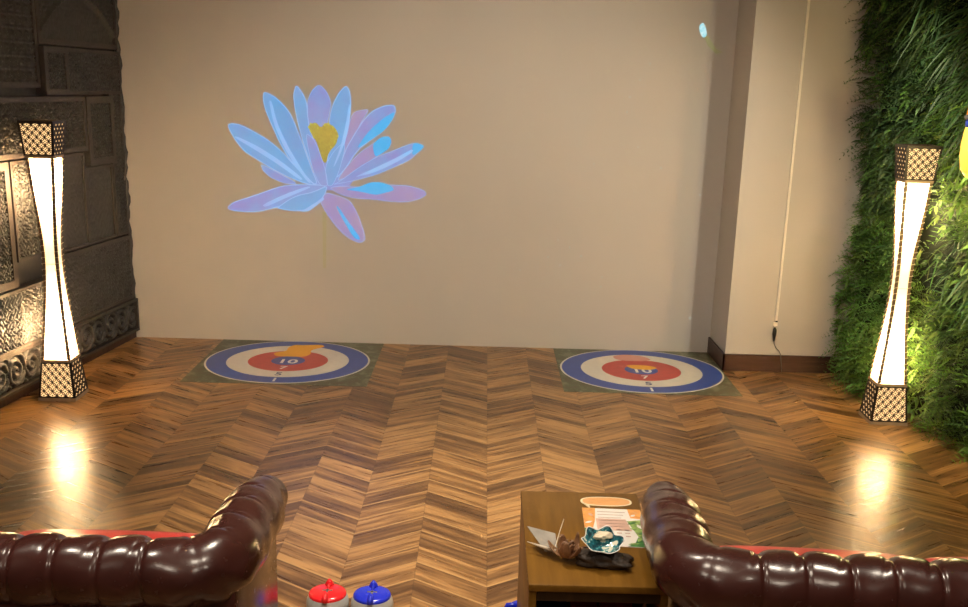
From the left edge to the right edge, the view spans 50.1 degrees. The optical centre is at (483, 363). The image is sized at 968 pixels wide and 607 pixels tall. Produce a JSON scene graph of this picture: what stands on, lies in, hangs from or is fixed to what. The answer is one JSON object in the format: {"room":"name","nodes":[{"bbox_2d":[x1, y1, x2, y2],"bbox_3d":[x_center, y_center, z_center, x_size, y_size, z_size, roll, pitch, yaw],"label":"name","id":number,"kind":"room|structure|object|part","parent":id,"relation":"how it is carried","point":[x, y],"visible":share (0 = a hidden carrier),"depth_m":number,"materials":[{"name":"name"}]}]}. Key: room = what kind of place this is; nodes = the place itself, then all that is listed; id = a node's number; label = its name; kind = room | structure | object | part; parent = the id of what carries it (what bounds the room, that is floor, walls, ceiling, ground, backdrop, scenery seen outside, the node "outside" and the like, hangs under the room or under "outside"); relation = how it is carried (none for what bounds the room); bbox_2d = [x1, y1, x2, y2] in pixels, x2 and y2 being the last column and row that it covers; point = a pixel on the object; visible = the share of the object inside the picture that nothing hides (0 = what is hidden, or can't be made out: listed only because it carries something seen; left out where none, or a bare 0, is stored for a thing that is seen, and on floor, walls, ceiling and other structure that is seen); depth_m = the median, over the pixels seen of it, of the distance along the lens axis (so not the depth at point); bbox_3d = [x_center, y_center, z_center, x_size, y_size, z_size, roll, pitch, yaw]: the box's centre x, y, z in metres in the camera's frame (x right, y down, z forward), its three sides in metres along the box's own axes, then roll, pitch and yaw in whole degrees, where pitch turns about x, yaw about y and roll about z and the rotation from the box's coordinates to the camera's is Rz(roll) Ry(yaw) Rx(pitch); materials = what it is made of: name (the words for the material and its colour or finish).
{"room":"game room","nodes":[
{"label":"game room","id":0,"kind":"room"},
{"bbox_2d":[0,44,113,284],"bbox_3d":[-3.115,-0.416,3.005,0.119,2.780,8.867,3,15,6],"label":"wall","id":1,"kind":"structure","parent":0,"point":[31,269],"depth_m":6.16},
{"bbox_2d":[0,332,136,407],"bbox_3d":[-3.067,0.880,3.432,0.032,0.058,8.700,3,15,6],"label":"baseboard","id":2,"kind":"structure","parent":1,"relation":"attached to","point":[34,387],"depth_m":6.87,"materials":[{"name":"brown wood"}]},
{"bbox_2d":[0,0,139,401],"bbox_3d":[-2.669,-1.050,6.039,0.072,2.340,2.580,3,15,6],"label":"cladding","id":3,"kind":"object","parent":1,"relation":"attached to","point":[96,245],"visible":0.8,"depth_m":6.49,"materials":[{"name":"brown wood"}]},
{"bbox_3d":[-2.722,-0.745,5.725,0.064,0.710,0.330,3,15,6],"label":"panel","id":4,"kind":"part","parent":3,"relation":"part of","materials":[{"name":"gold metal"}]},
{"bbox_3d":[-2.666,-1.868,5.786,0.040,0.630,0.550,3,15,6],"label":"panel","id":5,"kind":"part","parent":3,"relation":"part of","materials":[{"name":"brown wood"}]},
{"bbox_3d":[-2.673,-0.914,6.091,0.068,0.570,0.450,3,15,6],"label":"panel","id":6,"kind":"part","parent":3,"relation":"part of","materials":[{"name":"gold metal"}]},
{"bbox_3d":[-2.707,-0.282,6.085,0.072,0.350,0.790,3,15,6],"label":"panel","id":7,"kind":"part","parent":3,"relation":"part of","materials":[{"name":"gold metal"}]},
{"bbox_3d":[-2.642,-1.405,6.130,0.068,0.340,1.060,3,15,6],"label":"panel","id":8,"kind":"part","parent":3,"relation":"part of","materials":[{"name":"brown wood"}]},
{"bbox_3d":[-2.609,-1.767,6.248,0.068,0.280,0.280,3,15,6],"label":"panel","id":9,"kind":"part","parent":3,"relation":"part of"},
{"bbox_3d":[-2.571,-2.192,6.522,0.040,0.380,1.030,3,15,6],"label":"panel","id":10,"kind":"part","parent":3,"relation":"part of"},
{"bbox_3d":[-2.632,-1.016,6.533,0.048,0.600,0.440,3,15,6],"label":"panel","id":11,"kind":"part","parent":3,"relation":"part of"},
{"bbox_3d":[-2.560,-1.900,6.749,0.048,0.280,0.740,3,15,6],"label":"panel","id":12,"kind":"part","parent":3,"relation":"part of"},
{"bbox_3d":[-2.615,-0.569,6.956,0.044,0.460,1.030,3,15,6],"label":"panel","id":13,"kind":"part","parent":3,"relation":"part of","materials":[{"name":"grey stone"}]},
{"bbox_3d":[-2.559,-1.541,6.838,0.072,0.440,0.370,3,15,6],"label":"panel","id":14,"kind":"part","parent":3,"relation":"part of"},
{"bbox_3d":[-2.589,-1.076,6.955,0.040,0.500,0.390,3,15,6],"label":"panel","id":15,"kind":"part","parent":3,"relation":"part of","materials":[{"name":"stone"}]},
{"bbox_3d":[-2.545,-1.508,7.142,0.040,1.240,0.180,3,15,6],"label":"panel","id":16,"kind":"part","parent":3,"relation":"part of","materials":[{"name":"brown wood"}]},
{"bbox_2d":[114,0,738,351],"bbox_3d":[-0.517,-1.497,7.314,4.440,2.780,0.100,2,15,0],"label":"wall","id":17,"kind":"structure","parent":0,"point":[512,105],"depth_m":7.30,"materials":[{"name":"paint"}]},
{"bbox_2d":[115,0,135,327],"bbox_3d":[-2.526,-1.398,7.273,0.057,2.386,0.044,8,16,22],"label":"trim","id":18,"kind":"structure","parent":17,"relation":"attached to","point":[116,7],"depth_m":7.24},
{"bbox_2d":[228,85,425,267],"bbox_3d":[-1.113,-1.305,7.309,1.413,1.278,0.012,2,15,0],"label":"water lily","id":19,"kind":"object","parent":17,"relation":"attached to","point":[330,147],"visible":1,"depth_m":7.27,"materials":[{"name":"blue paint"}]},
{"bbox_3d":[-1.143,-0.885,7.427,0.030,0.404,0.001,2,15,0],"label":"stem","id":20,"kind":"part","parent":19,"relation":"part of","materials":[{"name":"beige paint"}]},
{"bbox_2d":[314,161,352,189],"bbox_3d":[-1.056,-1.327,7.308,0.299,0.205,0.001,2,15,0],"label":"flower","id":21,"kind":"object","parent":19,"relation":"on","point":[328,175],"depth_m":7.30,"materials":[{"name":"blue paint"}]},
{"bbox_2d":[519,63,700,318],"bbox_3d":[0.904,-1.207,7.333,1.273,1.795,0.001,2,15,0],"label":"projected specks","id":22,"kind":"object","parent":17,"relation":"attached to","point":[649,63],"visible":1,"depth_m":7.42,"materials":[{"name":"grey"}]},
{"bbox_2d":[699,23,721,53],"bbox_3d":[1.552,-2.219,7.060,0.178,0.198,0.001,2,15,0],"label":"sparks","id":23,"kind":"object","parent":17,"relation":"attached to","point":[703,32],"visible":1,"depth_m":7.06,"materials":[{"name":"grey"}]},
{"bbox_2d":[0,337,967,606],"bbox_3d":[-0.141,1.046,3.386,7.600,0.080,9.000,2,15,0],"label":"floor","id":24,"kind":"structure","parent":0,"point":[411,481],"depth_m":5.29,"materials":[{"name":"brown wood"}]},
{"bbox_2d":[17,119,88,401],"bbox_3d":[-2.482,-0.580,5.961,0.218,1.602,0.218,1,15,-1],"label":"floor lamp","id":25,"kind":"object","parent":24,"relation":"on","point":[62,374],"visible":1,"depth_m":5.94,"materials":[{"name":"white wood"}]},
{"bbox_3d":[-2.535,-0.588,5.901,0.021,1.155,0.076,16,20,42],"label":"corner post","id":26,"kind":"part","parent":25,"relation":"part of","materials":[{"name":"brown wood"}]},
{"bbox_3d":[-2.465,-1.164,5.805,0.158,0.016,0.158,1,15,-1],"label":"rail","id":27,"kind":"part","parent":25,"relation":"part of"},
{"bbox_3d":[-2.481,-0.601,5.956,0.154,1.155,0.154,1,15,-1],"label":"lamp shade","id":28,"kind":"part","parent":25,"relation":"part of","materials":[{"name":"white fabric"}]},
{"bbox_3d":[-2.425,-0.585,5.904,0.076,1.155,0.021,16,20,42],"label":"corner post","id":29,"kind":"part","parent":25,"relation":"part of","materials":[{"name":"brown wood"}]},
{"bbox_3d":[-2.497,-0.034,6.107,0.172,0.015,0.172,1,15,-1],"label":"rail","id":30,"kind":"part","parent":25,"relation":"part of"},
{"bbox_3d":[-2.503,0.184,6.166,0.218,0.020,0.218,1,15,-1],"label":"plate","id":31,"kind":"part","parent":25,"relation":"part of","materials":[{"name":"black wood"}]},
{"bbox_3d":[-2.427,-0.614,6.010,0.021,1.155,0.076,16,20,42],"label":"corner post","id":32,"kind":"part","parent":25,"relation":"part of","materials":[{"name":"brown wood"}]},
{"bbox_2d":[0,475,287,606],"bbox_3d":[-1.409,0.719,2.840,1.682,0.767,0.651,2,15,0],"label":"sofa","id":33,"kind":"object","parent":24,"relation":"on","point":[232,562],"visible":1,"depth_m":2.49,"materials":[{"name":"leather"}]},
{"bbox_2d":[19,529,196,538],"bbox_3d":[-1.079,0.604,2.900,0.647,0.176,0.423,2,15,0],"label":"seat cushion","id":34,"kind":"object","parent":33,"relation":"on","point":[67,532],"depth_m":3.02,"materials":[{"name":"red leather"}]},
{"bbox_3d":[-0.688,0.748,2.866,0.138,0.555,0.510,2,15,0],"label":"arm panel","id":35,"kind":"part","parent":33,"relation":"part of","materials":[{"name":"leather"}]},
{"bbox_2d":[180,339,383,386],"bbox_3d":[-1.328,-0.016,7.068,1.178,0.003,1.130,2,15,0],"label":"mat","id":36,"kind":"object","parent":24,"relation":"on","point":[230,361],"visible":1,"depth_m":7.00,"materials":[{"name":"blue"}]},
{"bbox_2d":[306,578,348,606],"bbox_3d":[-0.561,0.846,3.711,0.153,0.110,0.157,2,15,0],"label":"stone","id":37,"kind":"object","parent":24,"relation":"on","point":[329,594],"visible":1,"depth_m":3.68,"materials":[{"name":"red plastic"}]},
{"bbox_3d":[-0.560,0.792,3.750,0.034,0.028,0.034,2,15,0],"label":"handle knob","id":38,"kind":"part","parent":37,"relation":"part of","materials":[{"name":"red plastic"}]},
{"bbox_2d":[351,580,392,606],"bbox_3d":[-0.401,0.851,3.707,0.153,0.110,0.157,2,15,0],"label":"stone","id":39,"kind":"object","parent":24,"relation":"on","point":[372,595],"visible":1,"depth_m":3.68,"materials":[{"name":"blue plastic"}]},
{"bbox_3d":[-0.400,0.798,3.747,0.034,0.028,0.034,2,15,0],"label":"handle knob","id":40,"kind":"part","parent":39,"relation":"part of","materials":[{"name":"blue plastic"}]},
{"bbox_2d":[504,600,516,606],"bbox_3d":[0.146,0.885,3.637,0.157,0.110,0.153,2,15,0],"label":"stone","id":41,"kind":"object","parent":24,"relation":"on","point":[514,603],"visible":0.15,"depth_m":3.62,"materials":[{"name":"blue plastic"}]},
{"bbox_2d":[517,491,668,606],"bbox_3d":[0.305,0.783,3.180,0.384,0.560,0.670,2,15,0],"label":"side table","id":42,"kind":"object","parent":24,"relation":"on","point":[543,575],"visible":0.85,"depth_m":2.90,"materials":[{"name":"brown wood"}]},
{"bbox_3d":[0.126,0.789,3.182,0.022,0.538,0.650,2,15,0],"label":"panel","id":43,"kind":"part","parent":42,"relation":"part of","materials":[{"name":"brown wood"}]},
{"bbox_2d":[527,519,587,558],"bbox_3d":[0.221,0.502,2.932,0.194,0.080,0.143,2,15,0],"label":"dried flower","id":44,"kind":"object","parent":42,"relation":"on","point":[546,540],"visible":0.97,"depth_m":2.93,"materials":[{"name":"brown plant"}]},
{"bbox_2d":[575,548,633,569],"bbox_3d":[0.337,0.543,2.898,0.167,0.050,0.080,4,15,8],"label":"driftwood","id":45,"kind":"object","parent":42,"relation":"on","point":[587,558],"visible":0.84,"depth_m":2.87,"materials":[{"name":"black wood"}]},
{"bbox_2d":[581,525,624,553],"bbox_3d":[0.331,0.494,2.874,0.108,0.058,0.101,15,20,40],"label":"shell dish","id":46,"kind":"object","parent":45,"relation":"on","point":[609,546],"visible":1,"depth_m":2.89,"materials":[{"name":"teal ceramic"}]},
{"bbox_2d":[593,531,612,539],"bbox_3d":[0.332,0.481,2.898,0.060,0.019,0.029,-3,16,-17],"label":"shell","id":47,"kind":"object","parent":46,"relation":"in","point":[603,535],"visible":1,"depth_m":2.89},
{"bbox_2d":[580,497,631,507],"bbox_3d":[0.395,0.448,3.353,0.163,0.002,0.092,-3,16,-16],"label":"card","id":48,"kind":"object","parent":42,"relation":"on","point":[593,501],"visible":1,"depth_m":3.35,"materials":[{"name":"orange paper"}]},
{"bbox_2d":[582,507,644,547],"bbox_3d":[0.398,0.499,3.160,0.185,0.003,0.280,2,15,2],"label":"notice sheet","id":49,"kind":"object","parent":42,"relation":"on","point":[624,522],"visible":0.71,"depth_m":3.19,"materials":[{"name":"paper"}]},
{"bbox_2d":[582,507,594,526],"bbox_3d":[0.330,0.480,3.223,0.041,0.001,0.154,2,15,2],"label":"print","id":50,"kind":"object","parent":49,"relation":"on","point":[588,513],"depth_m":3.23},
{"bbox_2d":[596,518,631,530],"bbox_3d":[0.398,0.494,3.175,0.104,0.001,0.087,2,15,2],"label":"print","id":51,"kind":"object","parent":49,"relation":"on","point":[617,524],"depth_m":3.18},
{"bbox_2d":[627,509,640,518],"bbox_3d":[0.474,0.475,3.256,0.041,0.001,0.077,2,15,2],"label":"print","id":52,"kind":"object","parent":49,"relation":"on","point":[631,514],"depth_m":3.26},
{"bbox_2d":[627,520,641,536],"bbox_3d":[0.465,0.502,3.153,0.051,0.001,0.129,2,15,2],"label":"print","id":53,"kind":"object","parent":49,"relation":"on","point":[634,529],"depth_m":3.15},
{"bbox_2d":[630,538,644,546],"bbox_3d":[0.454,0.528,3.057,0.064,0.001,0.070,2,15,2],"label":"print","id":54,"kind":"object","parent":49,"relation":"on","point":[634,542],"depth_m":3.05},
{"bbox_3d":[0.483,0.798,3.183,0.022,0.538,0.650,2,15,0],"label":"panel","id":55,"kind":"part","parent":42,"relation":"part of","materials":[{"name":"brown wood"}]},
{"bbox_2d":[553,348,741,395],"bbox_3d":[1.074,0.047,7.086,1.133,0.003,1.123,2,15,0],"label":"mat","id":56,"kind":"object","parent":24,"relation":"on","point":[580,370],"visible":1,"depth_m":7.02,"materials":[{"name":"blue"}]},
{"bbox_2d":[640,481,967,606],"bbox_3d":[1.264,0.795,2.835,1.682,0.767,0.651,2,15,3],"label":"sofa","id":57,"kind":"object","parent":24,"relation":"on","point":[686,565],"visible":1,"depth_m":2.50,"materials":[{"name":"leather"}]},
{"bbox_3d":[0.568,0.776,2.894,0.093,0.555,0.510,2,15,3],"label":"arm panel","id":58,"kind":"part","parent":57,"relation":"part of","materials":[{"name":"leather"}]},
{"bbox_2d":[720,545,899,558],"bbox_3d":[0.947,0.658,2.910,0.647,0.176,0.423,2,15,3],"label":"seat cushion","id":59,"kind":"object","parent":57,"relation":"on","point":[756,549],"depth_m":3.03,"materials":[{"name":"red leather"}]},
{"bbox_2d":[926,557,967,561],"bbox_3d":[1.598,0.685,2.877,0.647,0.176,0.423,2,15,3],"label":"seat cushion","id":60,"kind":"object","parent":57,"relation":"on","point":[934,558],"depth_m":3.04,"materials":[{"name":"red leather"}]},
{"bbox_2d":[858,144,943,425],"bbox_3d":[2.392,-0.439,5.949,0.218,1.602,0.218,2,15,2],"label":"floor lamp","id":61,"kind":"object","parent":24,"relation":"on","point":[882,403],"visible":0.99,"depth_m":5.92,"materials":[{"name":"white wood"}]},
{"bbox_3d":[2.371,0.325,6.153,0.218,0.020,0.218,2,15,2],"label":"plate","id":62,"kind":"part","parent":61,"relation":"part of","materials":[{"name":"brown wood"}]},
{"bbox_3d":[2.340,-0.476,5.998,0.021,1.155,0.076,-12,20,-41],"label":"corner post","id":63,"kind":"part","parent":61,"relation":"part of","materials":[{"name":"brown wood"}]},
{"bbox_3d":[2.377,0.107,6.095,0.172,0.015,0.172,2,15,2],"label":"rail","id":64,"kind":"part","parent":61,"relation":"part of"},
{"bbox_3d":[2.336,-0.448,5.891,0.076,1.155,0.021,-12,20,-41],"label":"corner post","id":65,"kind":"part","parent":61,"relation":"part of","materials":[{"name":"brown wood"}]},
{"bbox_3d":[2.393,-0.460,5.943,0.154,1.155,0.154,2,15,2],"label":"lamp shade","id":66,"kind":"part","parent":61,"relation":"part of","materials":[{"name":"white fabric"}]},
{"bbox_3d":[2.409,-1.023,5.792,0.158,0.016,0.158,2,15,2],"label":"rail","id":67,"kind":"part","parent":61,"relation":"part of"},
{"bbox_3d":[2.446,-0.444,5.888,0.021,1.155,0.076,-12,20,-41],"label":"corner post","id":68,"kind":"part","parent":61,"relation":"part of","materials":[{"name":"brown wood"}]},
{"bbox_2d":[710,0,890,356],"bbox_3d":[2.304,-1.357,7.088,1.215,2.780,0.590,2,15,0],"label":"wall","id":69,"kind":"structure","parent":0,"point":[770,33],"depth_m":6.84,"materials":[{"name":"paint"}]},
{"bbox_2d":[707,337,839,373],"bbox_3d":[2.090,-0.061,7.376,0.889,0.118,0.504,2,15,0],"label":"baseboard","id":70,"kind":"structure","parent":69,"relation":"attached to","point":[726,362],"depth_m":7.13,"materials":[{"name":"brown wood"}]},
{"bbox_2d":[773,0,809,325],"bbox_3d":[2.025,-1.443,6.753,0.028,2.455,0.014,2,15,0],"label":"cord cover","id":71,"kind":"object","parent":69,"relation":"attached to","point":[808,1],"visible":1,"depth_m":6.78,"materials":[{"name":"white plastic"}]},
{"bbox_2d":[772,322,781,371],"bbox_3d":[2.015,-0.113,7.099,0.092,0.345,0.028,2,15,0],"label":"power cord","id":72,"kind":"object","parent":71,"relation":"hanging from","point":[774,332],"visible":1,"depth_m":7.07,"materials":[{"name":"black plastic"}]},
{"bbox_2d":[818,0,967,465],"bbox_3d":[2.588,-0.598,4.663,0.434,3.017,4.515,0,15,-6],"label":"wall","id":73,"kind":"structure","parent":0,"point":[950,101],"depth_m":6.04,"materials":[{"name":"green plant"}]},
{"bbox_3d":[-0.063,-1.715,2.647,7.600,0.080,9.000,2,15,0],"label":"ceiling","id":74,"kind":"structure","parent":0,"visible":0},
{"bbox_2d":[959,111,967,177],"bbox_3d":[2.359,-1.505,4.765,0.172,1.290,0.172,2,15,0],"label":"hanging lantern","id":75,"kind":"object","parent":74,"relation":"hanging from","point":[963,156],"visible":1,"depth_m":4.88,"materials":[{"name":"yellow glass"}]}
]}

